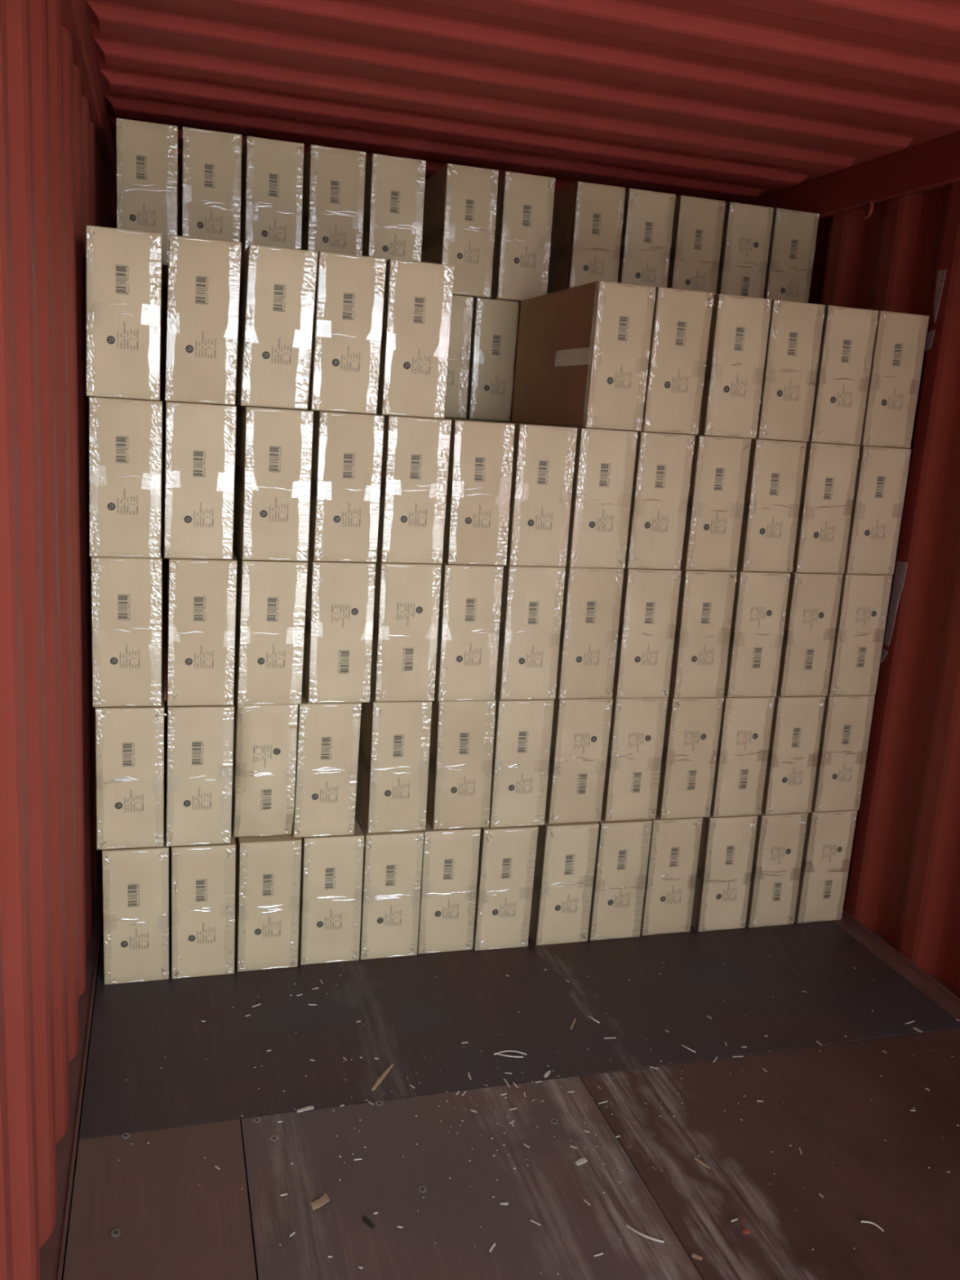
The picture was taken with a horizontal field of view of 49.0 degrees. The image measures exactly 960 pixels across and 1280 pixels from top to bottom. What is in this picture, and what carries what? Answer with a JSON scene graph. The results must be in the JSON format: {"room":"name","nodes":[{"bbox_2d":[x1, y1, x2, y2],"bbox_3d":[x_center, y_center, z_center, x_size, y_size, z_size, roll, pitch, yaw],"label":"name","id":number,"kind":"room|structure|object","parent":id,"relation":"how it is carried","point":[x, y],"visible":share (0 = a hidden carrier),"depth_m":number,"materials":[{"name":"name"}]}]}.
{"room":"shipping container interior","nodes":[
{"label":"shipping container interior","id":0,"kind":"room"},
{"bbox_2d":[0,0,116,1279],"bbox_3d":[-0.900,-0.143,2.260,0.042,2.340,5.970,0,13,-17],"label":"wall","id":1,"kind":"structure","parent":0,"point":[54,184],"depth_m":1.79,"materials":[{"name":"metal"}]},
{"bbox_2d":[40,858,102,1279],"bbox_3d":[-0.963,0.979,2.505,0.061,0.060,5.970,0,13,-17],"label":"bottom side rail","id":2,"kind":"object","parent":1,"relation":"attached to","point":[53,1251],"depth_m":2.25,"materials":[{"name":"metal"}]},
{"bbox_2d":[61,0,116,214],"bbox_3d":[-0.814,-1.322,2.010,0.065,0.153,5.970,0,13,-17],"label":"top side rail","id":3,"kind":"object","parent":1,"relation":"attached to","point":[75,18],"depth_m":2.67,"materials":[{"name":"metal"}]},
{"bbox_2d":[160,209,533,700],"bbox_3d":[-0.585,-0.850,5.411,2.500,2.440,0.051,0,13,-17],"label":"wall","id":4,"kind":"structure","parent":0,"point":[164,294],"depth_m":5.14,"materials":[{"name":"metal"}]},
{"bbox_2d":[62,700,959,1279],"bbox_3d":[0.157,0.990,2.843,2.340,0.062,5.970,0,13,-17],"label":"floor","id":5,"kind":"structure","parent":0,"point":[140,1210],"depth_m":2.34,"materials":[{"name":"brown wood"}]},
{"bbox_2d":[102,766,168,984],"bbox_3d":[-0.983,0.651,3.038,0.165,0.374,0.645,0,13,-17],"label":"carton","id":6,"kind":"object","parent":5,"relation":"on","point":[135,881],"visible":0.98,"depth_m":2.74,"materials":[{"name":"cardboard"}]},
{"bbox_2d":[95,649,164,849],"bbox_3d":[-0.974,0.283,2.962,0.165,0.374,0.645,0,13,-17],"label":"carton","id":7,"kind":"object","parent":6,"relation":"on","point":[130,740],"visible":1,"depth_m":2.66,"materials":[{"name":"cardboard"}]},
{"bbox_2d":[91,527,162,706],"bbox_3d":[-0.956,-0.086,2.888,0.166,0.374,0.644,0,13,-17],"label":"carton","id":8,"kind":"object","parent":7,"relation":"on","point":[126,593],"visible":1,"depth_m":2.59,"materials":[{"name":"cardboard"}]},
{"bbox_2d":[88,396,162,558],"bbox_3d":[-0.932,-0.451,2.804,0.168,0.374,0.644,0,13,-17],"label":"carton","id":9,"kind":"object","parent":8,"relation":"on","point":[126,434],"visible":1,"depth_m":2.50,"materials":[{"name":"cardboard"}]},
{"bbox_2d":[85,225,162,400],"bbox_3d":[-0.908,-0.817,2.721,0.169,0.374,0.645,0,13,-17],"label":"carton","id":10,"kind":"object","parent":9,"relation":"on","point":[124,271],"visible":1,"depth_m":2.42,"materials":[{"name":"cardboard"}]},
{"bbox_2d":[169,823,235,978],"bbox_3d":[-0.821,0.652,3.086,0.165,0.374,0.644,0,13,-17],"label":"carton","id":11,"kind":"object","parent":5,"relation":"on","point":[202,877],"visible":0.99,"depth_m":2.79,"materials":[{"name":"cardboard"}]},
{"bbox_2d":[165,680,234,846],"bbox_3d":[-0.810,0.283,3.009,0.167,0.374,0.644,0,13,-17],"label":"carton","id":12,"kind":"object","parent":11,"relation":"on","point":[199,740],"visible":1,"depth_m":2.71,"materials":[{"name":"cardboard"}]},
{"bbox_2d":[166,551,237,706],"bbox_3d":[-0.785,-0.085,2.936,0.167,0.374,0.644,0,13,-17],"label":"carton","id":13,"kind":"object","parent":12,"relation":"on","point":[202,593],"visible":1,"depth_m":2.64,"materials":[{"name":"cardboard"}]},
{"bbox_2d":[164,400,236,559],"bbox_3d":[-0.769,-0.452,2.857,0.168,0.374,0.644,0,13,-17],"label":"carton","id":14,"kind":"object","parent":13,"relation":"on","point":[200,438],"visible":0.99,"depth_m":2.56,"materials":[{"name":"cardboard"}]},
{"bbox_2d":[164,234,241,404],"bbox_3d":[-0.742,-0.819,2.781,0.173,0.374,0.644,0,13,-17],"label":"carton","id":15,"kind":"object","parent":14,"relation":"on","point":[204,274],"visible":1,"depth_m":2.48,"materials":[{"name":"cardboard"}]},
{"bbox_2d":[115,117,177,286],"bbox_3d":[-1.026,-1.327,3.264,0.166,0.374,0.644,0,13,-17],"label":"carton","id":16,"kind":"object","parent":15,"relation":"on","point":[147,153],"visible":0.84,"depth_m":2.96,"materials":[{"name":"cardboard"}]},
{"bbox_2d":[234,834,302,971],"bbox_3d":[-0.657,0.650,3.142,0.165,0.374,0.645,0,13,-17],"label":"carton","id":17,"kind":"object","parent":5,"relation":"on","point":[268,868],"visible":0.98,"depth_m":2.84,"materials":[{"name":"cardboard"}]},
{"bbox_2d":[231,690,297,837],"bbox_3d":[-0.652,0.281,3.069,0.159,0.374,0.647,0,13,-17],"label":"carton","id":18,"kind":"object","parent":17,"relation":"on","point":[265,736],"visible":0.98,"depth_m":2.77,"materials":[{"name":"cardboard"}]},
{"bbox_2d":[232,540,307,705],"bbox_3d":[-0.618,-0.084,2.984,0.170,0.374,0.644,0,13,-17],"label":"carton","id":19,"kind":"object","parent":18,"relation":"on","point":[271,599],"visible":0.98,"depth_m":2.69,"materials":[{"name":"cardboard"}]},
{"bbox_2d":[232,404,313,561],"bbox_3d":[-0.590,-0.451,2.909,0.167,0.374,0.645,0,13,-17],"label":"carton","id":20,"kind":"object","parent":19,"relation":"on","point":[274,446],"visible":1,"depth_m":2.62,"materials":[{"name":"cardboard"}]},
{"bbox_2d":[235,244,318,409],"bbox_3d":[-0.575,-0.822,2.846,0.177,0.374,0.644,0,13,-17],"label":"carton","id":21,"kind":"object","parent":20,"relation":"on","point":[277,285],"visible":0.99,"depth_m":2.55,"materials":[{"name":"cardboard"}]},
{"bbox_2d":[178,126,241,242],"bbox_3d":[-0.856,-1.326,3.313,0.165,0.374,0.644,0,13,-17],"label":"carton","id":22,"kind":"object","parent":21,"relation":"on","point":[211,164],"visible":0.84,"depth_m":3.01,"materials":[{"name":"cardboard"}]},
{"bbox_2d":[240,135,304,257],"bbox_3d":[-0.689,-1.327,3.370,0.165,0.374,0.644,0,13,-17],"label":"carton","id":23,"kind":"object","parent":21,"relation":"on","point":[273,170],"visible":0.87,"depth_m":3.06,"materials":[{"name":"cardboard"}]},
{"bbox_2d":[296,1106,314,1112],"bbox_3d":[-0.385,1.033,2.322,0.037,0.004,0.011,-1,13,-23],"label":"flake","id":24,"kind":"object","parent":5,"relation":"on","point":[308,1108],"visible":1,"depth_m":2.32,"materials":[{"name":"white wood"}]},
{"bbox_2d":[310,1192,329,1209],"bbox_3d":[-0.312,1.092,2.050,0.033,0.014,0.021,-3,14,-27],"label":"chip","id":25,"kind":"object","parent":5,"relation":"on","point":[322,1200],"visible":1,"depth_m":2.05,"materials":[{"name":"wood"}]},
{"bbox_2d":[297,816,364,964],"bbox_3d":[-0.495,0.649,3.198,0.166,0.374,0.644,0,13,-17],"label":"carton","id":26,"kind":"object","parent":5,"relation":"on","point":[331,871],"visible":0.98,"depth_m":2.90,"materials":[{"name":"cardboard"}]},
{"bbox_2d":[292,690,361,837],"bbox_3d":[-0.497,0.281,3.117,0.171,0.374,0.645,0,13,-17],"label":"carton","id":27,"kind":"object","parent":26,"relation":"on","point":[328,734],"visible":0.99,"depth_m":2.82,"materials":[{"name":"cardboard"}]},
{"bbox_2d":[302,555,375,703],"bbox_3d":[-0.449,-0.086,3.043,0.165,0.374,0.644,0,13,-17],"label":"carton","id":28,"kind":"object","parent":27,"relation":"on","point":[340,595],"visible":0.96,"depth_m":2.75,"materials":[{"name":"cardboard"}]},
{"bbox_2d":[300,408,384,562],"bbox_3d":[-0.421,-0.453,2.968,0.167,0.374,0.644,0,13,-17],"label":"carton","id":29,"kind":"object","parent":28,"relation":"on","point":[347,451],"visible":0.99,"depth_m":2.67,"materials":[{"name":"cardboard"}]},
{"bbox_2d":[307,251,386,413],"bbox_3d":[-0.411,-0.821,2.889,0.173,0.374,0.645,0,13,-17],"label":"carton","id":30,"kind":"object","parent":29,"relation":"on","point":[349,292],"visible":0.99,"depth_m":2.59,"materials":[{"name":"cardboard"}]},
{"bbox_2d":[301,144,365,255],"bbox_3d":[-0.514,-1.327,3.421,0.165,0.374,0.645,0,13,-17],"label":"carton","id":31,"kind":"object","parent":30,"relation":"on","point":[334,178],"visible":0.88,"depth_m":3.12,"materials":[{"name":"cardboard"}]},
{"bbox_2d":[361,1216,375,1229],"bbox_3d":[-0.213,1.112,2.012,0.010,0.003,0.032,-7,16,-42],"label":"twig","id":32,"kind":"object","parent":5,"relation":"on","point":[366,1220],"visible":1,"depth_m":2.01,"materials":[{"name":"brown wood"}]},
{"bbox_2d":[371,1063,393,1090],"bbox_3d":[-0.227,1.016,2.453,0.011,0.003,0.106,8,13,20],"label":"wood splinter","id":33,"kind":"object","parent":5,"relation":"on","point":[384,1074],"visible":1,"depth_m":2.45,"materials":[{"name":"wood"}]},
{"bbox_2d":[355,807,423,959],"bbox_3d":[-0.335,0.649,3.246,0.166,0.374,0.645,0,13,-17],"label":"carton","id":34,"kind":"object","parent":5,"relation":"on","point":[392,873],"visible":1,"depth_m":2.95,"materials":[{"name":"cardboard"}]},
{"bbox_2d":[355,694,431,833],"bbox_3d":[-0.308,0.280,3.178,0.165,0.374,0.645,0,13,-17],"label":"carton","id":35,"kind":"object","parent":34,"relation":"on","point":[393,753],"visible":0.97,"depth_m":2.88,"materials":[{"name":"cardboard"}]},
{"bbox_2d":[369,560,441,702],"bbox_3d":[-0.280,-0.086,3.098,0.165,0.374,0.645,0,13,-17],"label":"carton","id":36,"kind":"object","parent":35,"relation":"on","point":[406,601],"visible":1,"depth_m":2.80,"materials":[{"name":"cardboard"}]},
{"bbox_2d":[373,413,451,564],"bbox_3d":[-0.254,-0.453,3.020,0.168,0.374,0.645,0,13,-17],"label":"carton","id":37,"kind":"object","parent":36,"relation":"on","point":[416,450],"visible":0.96,"depth_m":2.72,"materials":[{"name":"cardboard"}]},
{"bbox_2d":[376,258,454,418],"bbox_3d":[-0.244,-0.819,2.933,0.168,0.374,0.644,0,13,-17],"label":"carton","id":38,"kind":"object","parent":37,"relation":"on","point":[418,300],"visible":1,"depth_m":2.63,"materials":[{"name":"cardboard"}]},
{"bbox_2d":[362,153,426,262],"bbox_3d":[-0.341,-1.328,3.479,0.166,0.374,0.644,0,13,-17],"label":"carton","id":39,"kind":"object","parent":38,"relation":"on","point":[394,195],"visible":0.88,"depth_m":3.17,"materials":[{"name":"cardboard"}]},
{"bbox_2d":[417,818,480,954],"bbox_3d":[-0.176,0.648,3.298,0.165,0.374,0.645,0,13,-17],"label":"carton","id":40,"kind":"object","parent":5,"relation":"on","point":[450,863],"visible":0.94,"depth_m":3.00,"materials":[{"name":"cardboard"}]},
{"bbox_2d":[426,697,496,829],"bbox_3d":[-0.132,0.280,3.231,0.169,0.374,0.644,0,13,-17],"label":"carton","id":41,"kind":"object","parent":40,"relation":"on","point":[462,735],"visible":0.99,"depth_m":2.93,"materials":[{"name":"cardboard"}]},
{"bbox_2d":[434,560,503,701],"bbox_3d":[-0.114,-0.085,3.144,0.166,0.374,0.644,0,13,-17],"label":"carton","id":42,"kind":"object","parent":41,"relation":"on","point":[471,595],"visible":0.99,"depth_m":2.85,"materials":[{"name":"cardboard"}]},
{"bbox_2d":[436,417,515,565],"bbox_3d":[-0.085,-0.452,3.069,0.167,0.374,0.644,0,13,-17],"label":"carton","id":43,"kind":"object","parent":42,"relation":"on","point":[480,468],"visible":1,"depth_m":2.77,"materials":[{"name":"cardboard"}]},
{"bbox_2d":[472,825,538,951],"bbox_3d":[-0.012,0.651,3.338,0.167,0.374,0.644,0,13,-17],"label":"carton","id":44,"kind":"object","parent":5,"relation":"on","point":[507,855],"visible":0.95,"depth_m":3.04,"materials":[{"name":"cardboard"}]},
{"bbox_2d":[488,696,554,827],"bbox_3d":[0.031,0.282,3.273,0.165,0.374,0.645,0,13,-17],"label":"carton","id":45,"kind":"object","parent":44,"relation":"on","point":[522,735],"visible":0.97,"depth_m":2.97,"materials":[{"name":"cardboard"}]},
{"bbox_2d":[495,564,565,700],"bbox_3d":[0.056,-0.085,3.197,0.165,0.374,0.644,0,13,-17],"label":"carton","id":46,"kind":"object","parent":45,"relation":"on","point":[532,597],"visible":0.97,"depth_m":2.90,"materials":[{"name":"cardboard"}]},
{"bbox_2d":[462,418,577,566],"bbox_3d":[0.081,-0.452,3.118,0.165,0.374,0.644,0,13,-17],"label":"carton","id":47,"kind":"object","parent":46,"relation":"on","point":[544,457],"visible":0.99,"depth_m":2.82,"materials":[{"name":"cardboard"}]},
{"bbox_2d":[444,294,473,418],"bbox_3d":[-0.199,-0.963,3.615,0.165,0.374,0.645,0,13,-17],"label":"carton","id":48,"kind":"object","parent":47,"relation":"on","point":[460,344],"visible":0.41,"depth_m":3.33,"materials":[{"name":"cardboard"}]},
{"bbox_2d":[421,163,498,298],"bbox_3d":[-0.121,-1.327,3.542,0.166,0.374,0.644,0,13,-17],"label":"carton","id":49,"kind":"object","parent":48,"relation":"on","point":[460,201],"visible":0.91,"depth_m":3.25,"materials":[{"name":"cardboard"}]},
{"bbox_2d":[466,297,520,421],"bbox_3d":[-0.033,-0.965,3.676,0.165,0.374,0.644,0,13,-17],"label":"carton","id":50,"kind":"object","parent":47,"relation":"on","point":[495,322],"visible":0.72,"depth_m":3.37,"materials":[{"name":"cardboard"}]},
{"bbox_2d":[488,171,555,302],"bbox_3d":[0.056,-1.327,3.595,0.166,0.374,0.644,0,13,-17],"label":"carton","id":51,"kind":"object","parent":50,"relation":"on","point":[525,202],"visible":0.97,"depth_m":3.30,"materials":[{"name":"cardboard"}]},
{"bbox_2d":[493,1050,526,1055],"bbox_3d":[0.074,1.008,2.575,0.080,0.006,0.013,2,12,-6],"label":"straw fibre","id":52,"kind":"object","parent":5,"relation":"on","point":[504,1051],"visible":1,"depth_m":2.58,"materials":[{"name":"beige plant"}]},
{"bbox_2d":[125,941,959,1275],"bbox_3d":[0.239,1.044,2.473,2.064,0.001,1.203,0,13,-17],"label":"wood dust","id":53,"kind":"object","parent":5,"relation":"on","point":[802,941],"visible":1,"depth_m":2.37,"materials":[{"name":"wood"}]},
{"bbox_2d":[528,820,599,945],"bbox_3d":[0.168,0.651,3.391,0.167,0.374,0.645,0,13,-17],"label":"carton","id":54,"kind":"object","parent":5,"relation":"on","point":[566,856],"visible":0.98,"depth_m":3.09,"materials":[{"name":"cardboard"}]},
{"bbox_2d":[544,696,613,823],"bbox_3d":[0.201,0.281,3.330,0.167,0.374,0.645,0,13,-17],"label":"carton","id":55,"kind":"object","parent":54,"relation":"on","point":[580,728],"visible":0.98,"depth_m":3.03,"materials":[{"name":"cardboard"}]},
{"bbox_2d":[555,565,623,698],"bbox_3d":[0.223,-0.085,3.249,0.166,0.374,0.644,0,13,-17],"label":"carton","id":56,"kind":"object","parent":55,"relation":"on","point":[591,606],"visible":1,"depth_m":2.95,"materials":[{"name":"cardboard"}]},
{"bbox_2d":[515,422,637,568],"bbox_3d":[0.248,-0.450,3.161,0.166,0.374,0.645,0,13,-17],"label":"carton","id":57,"kind":"object","parent":56,"relation":"on","point":[604,464],"visible":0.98,"depth_m":2.86,"materials":[{"name":"cardboard"}]},
{"bbox_2d":[511,280,656,431],"bbox_3d":[0.284,-0.818,3.088,0.168,0.374,0.644,0,13,-17],"label":"carton","id":58,"kind":"object","parent":57,"relation":"on","point":[583,353],"visible":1,"depth_m":2.83,"materials":[{"name":"cardboard"}]},
{"bbox_2d":[574,1157,587,1164],"bbox_3d":[0.212,1.096,2.214,0.026,0.004,0.014,-3,14,-28],"label":"flake","id":59,"kind":"object","parent":5,"relation":"on","point":[581,1161],"visible":1,"depth_m":2.21,"materials":[{"name":"paper"}]},
{"bbox_2d":[587,817,652,940],"bbox_3d":[0.332,0.651,3.441,0.166,0.374,0.645,0,13,-17],"label":"carton","id":60,"kind":"object","parent":5,"relation":"on","point":[623,846],"visible":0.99,"depth_m":3.14,"materials":[{"name":"cardboard"}]},
{"bbox_2d":[600,696,667,821],"bbox_3d":[0.369,0.282,3.378,0.166,0.374,0.644,0,13,-17],"label":"carton","id":61,"kind":"object","parent":60,"relation":"on","point":[637,725],"visible":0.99,"depth_m":3.08,"materials":[{"name":"cardboard"}]},
{"bbox_2d":[612,567,681,698],"bbox_3d":[0.392,-0.084,3.293,0.166,0.374,0.645,0,13,-17],"label":"carton","id":62,"kind":"object","parent":61,"relation":"on","point":[650,597],"visible":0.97,"depth_m":2.99,"materials":[{"name":"cardboard"}]},
{"bbox_2d":[605,428,695,569],"bbox_3d":[0.413,-0.451,3.214,0.167,0.374,0.644,0,13,-17],"label":"carton","id":63,"kind":"object","parent":62,"relation":"on","point":[663,465],"visible":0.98,"depth_m":2.92,"materials":[{"name":"cardboard"}]},
{"bbox_2d":[641,286,714,434],"bbox_3d":[0.446,-0.816,3.129,0.169,0.374,0.644,0,13,-17],"label":"carton","id":64,"kind":"object","parent":63,"relation":"on","point":[679,339],"visible":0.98,"depth_m":2.83,"materials":[{"name":"cardboard"}]},
{"bbox_3d":[0.132,-0.962,3.714,0.165,0.374,0.644,0,13,-17],"label":"carton","id":65,"kind":"object","parent":63,"relation":"on","visible":0},
{"bbox_2d":[546,181,625,293],"bbox_3d":[0.285,-1.327,3.666,0.166,0.374,0.645,0,13,-17],"label":"carton","id":66,"kind":"object","parent":65,"relation":"on","point":[587,224],"visible":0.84,"depth_m":3.37,"materials":[{"name":"cardboard"}]},
{"bbox_2d":[626,1224,664,1243],"bbox_3d":[0.316,1.142,2.025,0.076,0.006,0.013,10,14,28],"label":"straw fibre","id":67,"kind":"object","parent":5,"relation":"on","point":[627,1225],"visible":1,"depth_m":2.02,"materials":[{"name":"beige plant"}]},
{"bbox_2d":[640,816,702,935],"bbox_3d":[0.495,0.651,3.493,0.166,0.374,0.645,0,13,-17],"label":"carton","id":68,"kind":"object","parent":5,"relation":"on","point":[674,843],"visible":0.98,"depth_m":3.19,"materials":[{"name":"cardboard"}]},
{"bbox_2d":[656,695,723,819],"bbox_3d":[0.540,0.284,3.421,0.166,0.374,0.645,0,13,-17],"label":"carton","id":69,"kind":"object","parent":68,"relation":"on","point":[692,725],"visible":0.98,"depth_m":3.12,"materials":[{"name":"cardboard"}]},
{"bbox_2d":[668,568,737,697],"bbox_3d":[0.562,-0.082,3.338,0.168,0.374,0.645,0,13,-17],"label":"carton","id":70,"kind":"object","parent":69,"relation":"on","point":[704,613],"visible":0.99,"depth_m":3.04,"materials":[{"name":"cardboard"}]},
{"bbox_2d":[657,431,751,570],"bbox_3d":[0.583,-0.450,3.264,0.164,0.374,0.644,0,13,-17],"label":"carton","id":71,"kind":"object","parent":70,"relation":"on","point":[720,464],"visible":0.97,"depth_m":2.96,"materials":[{"name":"cardboard"}]},
{"bbox_2d":[697,293,772,438],"bbox_3d":[0.619,-0.817,3.187,0.165,0.374,0.644,0,13,-17],"label":"carton","id":72,"kind":"object","parent":71,"relation":"on","point":[740,324],"visible":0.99,"depth_m":2.89,"materials":[{"name":"cardboard"}]},
{"bbox_2d":[617,187,675,287],"bbox_3d":[0.454,-1.327,3.717,0.165,0.374,0.645,0,13,-17],"label":"carton","id":73,"kind":"object","parent":72,"relation":"on","point":[647,215],"visible":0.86,"depth_m":3.41,"materials":[{"name":"cardboard"}]},
{"bbox_2d":[691,1253,702,1260],"bbox_3d":[0.408,1.160,1.982,0.019,0.002,0.009,9,13,24],"label":"chip","id":74,"kind":"object","parent":5,"relation":"on","point":[694,1255],"visible":1,"depth_m":1.98,"materials":[{"name":"wood"}]},
{"bbox_2d":[693,1157,710,1168],"bbox_3d":[0.471,1.109,2.235,0.006,0.003,0.040,-7,16,-41],"label":"wood splinter","id":75,"kind":"object","parent":5,"relation":"on","point":[695,1158],"visible":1,"depth_m":2.23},
{"bbox_2d":[690,814,757,931],"bbox_3d":[0.675,0.652,3.541,0.170,0.374,0.644,0,13,-17],"label":"carton","id":76,"kind":"object","parent":5,"relation":"on","point":[726,846],"visible":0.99,"depth_m":3.24,"materials":[{"name":"cardboard"}]},
{"bbox_2d":[710,695,774,817],"bbox_3d":[0.706,0.285,3.467,0.168,0.374,0.646,0,13,-17],"label":"carton","id":77,"kind":"object","parent":76,"relation":"on","point":[745,727],"visible":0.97,"depth_m":3.17,"materials":[{"name":"cardboard"}]},
{"bbox_2d":[724,569,790,697],"bbox_3d":[0.730,-0.082,3.388,0.168,0.374,0.645,0,13,-17],"label":"carton","id":78,"kind":"object","parent":77,"relation":"on","point":[761,597],"visible":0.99,"depth_m":3.09,"materials":[{"name":"cardboard"}]},
{"bbox_2d":[709,435,806,572],"bbox_3d":[0.755,-0.450,3.314,0.170,0.374,0.645,0,13,-17],"label":"carton","id":79,"kind":"object","parent":78,"relation":"on","point":[775,469],"visible":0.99,"depth_m":3.02,"materials":[{"name":"cardboard"}]},
{"bbox_2d":[755,299,825,441],"bbox_3d":[0.781,-0.817,3.236,0.167,0.374,0.644,0,13,-17],"label":"carton","id":80,"kind":"object","parent":79,"relation":"on","point":[795,328],"visible":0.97,"depth_m":2.94,"materials":[{"name":"cardboard"}]},
{"bbox_2d":[666,195,725,293],"bbox_3d":[0.628,-1.327,3.769,0.166,0.374,0.644,0,13,-17],"label":"carton","id":81,"kind":"object","parent":80,"relation":"on","point":[698,222],"visible":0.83,"depth_m":3.46,"materials":[{"name":"cardboard"}]},
{"bbox_2d":[745,813,808,928],"bbox_3d":[0.844,0.653,3.590,0.168,0.374,0.645,0,13,-17],"label":"carton","id":82,"kind":"object","parent":5,"relation":"on","point":[780,839],"visible":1,"depth_m":3.29,"materials":[{"name":"cardboard"}]},
{"bbox_2d":[761,694,825,814],"bbox_3d":[0.874,0.286,3.515,0.168,0.374,0.644,0,13,-17],"label":"carton","id":83,"kind":"object","parent":82,"relation":"on","point":[797,721],"visible":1,"depth_m":3.21,"materials":[{"name":"cardboard"}]},
{"bbox_2d":[776,571,842,696],"bbox_3d":[0.900,-0.082,3.440,0.168,0.374,0.644,0,13,-17],"label":"carton","id":84,"kind":"object","parent":83,"relation":"on","point":[813,600],"visible":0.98,"depth_m":3.14,"materials":[{"name":"cardboard"}]},
{"bbox_2d":[760,438,859,573],"bbox_3d":[0.924,-0.449,3.362,0.169,0.374,0.644,0,13,-17],"label":"carton","id":85,"kind":"object","parent":84,"relation":"on","point":[830,469],"visible":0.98,"depth_m":3.06,"materials":[{"name":"cardboard"}]},
{"bbox_2d":[808,305,878,444],"bbox_3d":[0.947,-0.817,3.286,0.166,0.374,0.644,0,13,-17],"label":"carton","id":86,"kind":"object","parent":85,"relation":"on","point":[848,334],"visible":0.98,"depth_m":2.99,"materials":[{"name":"cardboard"}]},
{"bbox_2d":[715,201,773,297],"bbox_3d":[0.799,-1.326,3.820,0.166,0.374,0.644,0,13,-17],"label":"carton","id":87,"kind":"object","parent":86,"relation":"on","point":[747,228],"visible":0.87,"depth_m":3.51,"materials":[{"name":"cardboard"}]},
{"bbox_2d":[794,809,857,923],"bbox_3d":[1.014,0.653,3.642,0.166,0.374,0.646,0,13,-17],"label":"carton","id":88,"kind":"object","parent":5,"relation":"on","point":[828,837],"visible":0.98,"depth_m":3.34,"materials":[{"name":"cardboard"}]},
{"bbox_2d":[811,694,875,812],"bbox_3d":[1.042,0.286,3.566,0.168,0.374,0.645,0,13,-17],"label":"carton","id":89,"kind":"object","parent":88,"relation":"on","point":[846,719],"visible":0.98,"depth_m":3.27,"materials":[{"name":"cardboard"}]},
{"bbox_2d":[827,573,892,696],"bbox_3d":[1.066,-0.081,3.486,0.166,0.374,0.646,0,13,-17],"label":"carton","id":90,"kind":"object","parent":89,"relation":"on","point":[864,602],"visible":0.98,"depth_m":3.19,"materials":[{"name":"cardboard"}]},
{"bbox_2d":[811,441,911,574],"bbox_3d":[1.090,-0.448,3.410,0.167,0.374,0.645,0,13,-17],"label":"carton","id":91,"kind":"object","parent":90,"relation":"on","point":[882,473],"visible":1,"depth_m":3.11,"materials":[{"name":"cardboard"}]},
{"bbox_2d":[860,310,928,448],"bbox_3d":[1.108,-0.815,3.328,0.166,0.374,0.645,0,13,-17],"label":"carton","id":92,"kind":"object","parent":91,"relation":"on","point":[900,340],"visible":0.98,"depth_m":3.03,"materials":[{"name":"cardboard"}]},
{"bbox_2d":[763,208,818,302],"bbox_3d":[0.966,-1.325,3.867,0.165,0.374,0.644,0,13,-17],"label":"carton","id":93,"kind":"object","parent":92,"relation":"on","point":[793,233],"visible":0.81,"depth_m":3.56,"materials":[{"name":"cardboard"}]},
{"bbox_2d":[861,1221,884,1231],"bbox_3d":[0.778,1.159,2.089,0.043,0.006,0.008,11,14,30],"label":"straw fibre","id":94,"kind":"object","parent":5,"relation":"on","point":[872,1223],"visible":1,"depth_m":2.09,"materials":[{"name":"beige plant"}]},
{"bbox_2d":[84,0,959,209],"bbox_3d":[0.302,-1.355,2.369,2.400,0.030,6.030,0,13,-17],"label":"ceiling","id":95,"kind":"structure","parent":0,"point":[739,101],"depth_m":2.69,"materials":[{"name":"red paint"}]},
{"bbox_2d":[808,180,959,998],"bbox_3d":[1.362,-0.140,2.940,0.042,2.340,5.970,0,13,-17],"label":"wall","id":96,"kind":"structure","parent":0,"point":[903,883],"depth_m":3.12,"materials":[{"name":"metal"}]},
{"bbox_2d":[739,130,959,221],"bbox_3d":[1.432,-1.288,2.692,0.059,0.217,5.970,0,13,-17],"label":"top side rail","id":97,"kind":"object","parent":96,"relation":"attached to","point":[930,166],"depth_m":3.27,"materials":[{"name":"metal"}]},
{"bbox_2d":[880,649,888,662],"bbox_3d":[1.246,0.053,3.249,0.001,0.044,0.024,0,13,-17],"label":"tape remnant","id":98,"kind":"object","parent":96,"relation":"attached to","point":[884,651],"visible":1,"depth_m":3.25,"materials":[{"name":"plastic"}]},
{"bbox_2d":[831,909,959,1022],"bbox_3d":[1.259,0.979,3.172,0.109,0.066,5.970,0,13,-17],"label":"bottom side rail","id":99,"kind":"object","parent":96,"relation":"attached to","point":[935,989],"depth_m":3.13,"materials":[{"name":"metal"}]},
{"bbox_2d":[884,560,907,646],"bbox_3d":[1.261,-0.107,3.200,0.001,0.265,0.050,0,13,-17],"label":"tape remnant","id":100,"kind":"object","parent":96,"relation":"attached to","point":[900,570],"visible":1,"depth_m":3.20,"materials":[{"name":"plastic"}]},
{"bbox_2d":[924,329,934,351],"bbox_3d":[1.305,-0.868,3.057,0.001,0.060,0.028,0,13,-17],"label":"tape remnant","id":101,"kind":"object","parent":96,"relation":"attached to","point":[931,334],"visible":1,"depth_m":3.06,"materials":[{"name":"plastic"}]},
{"bbox_2d":[933,269,946,322],"bbox_3d":[1.315,-0.986,3.025,0.001,0.146,0.034,0,13,-17],"label":"tape remnant","id":102,"kind":"object","parent":96,"relation":"attached to","point":[941,273],"visible":1,"depth_m":3.02,"materials":[{"name":"plastic"}]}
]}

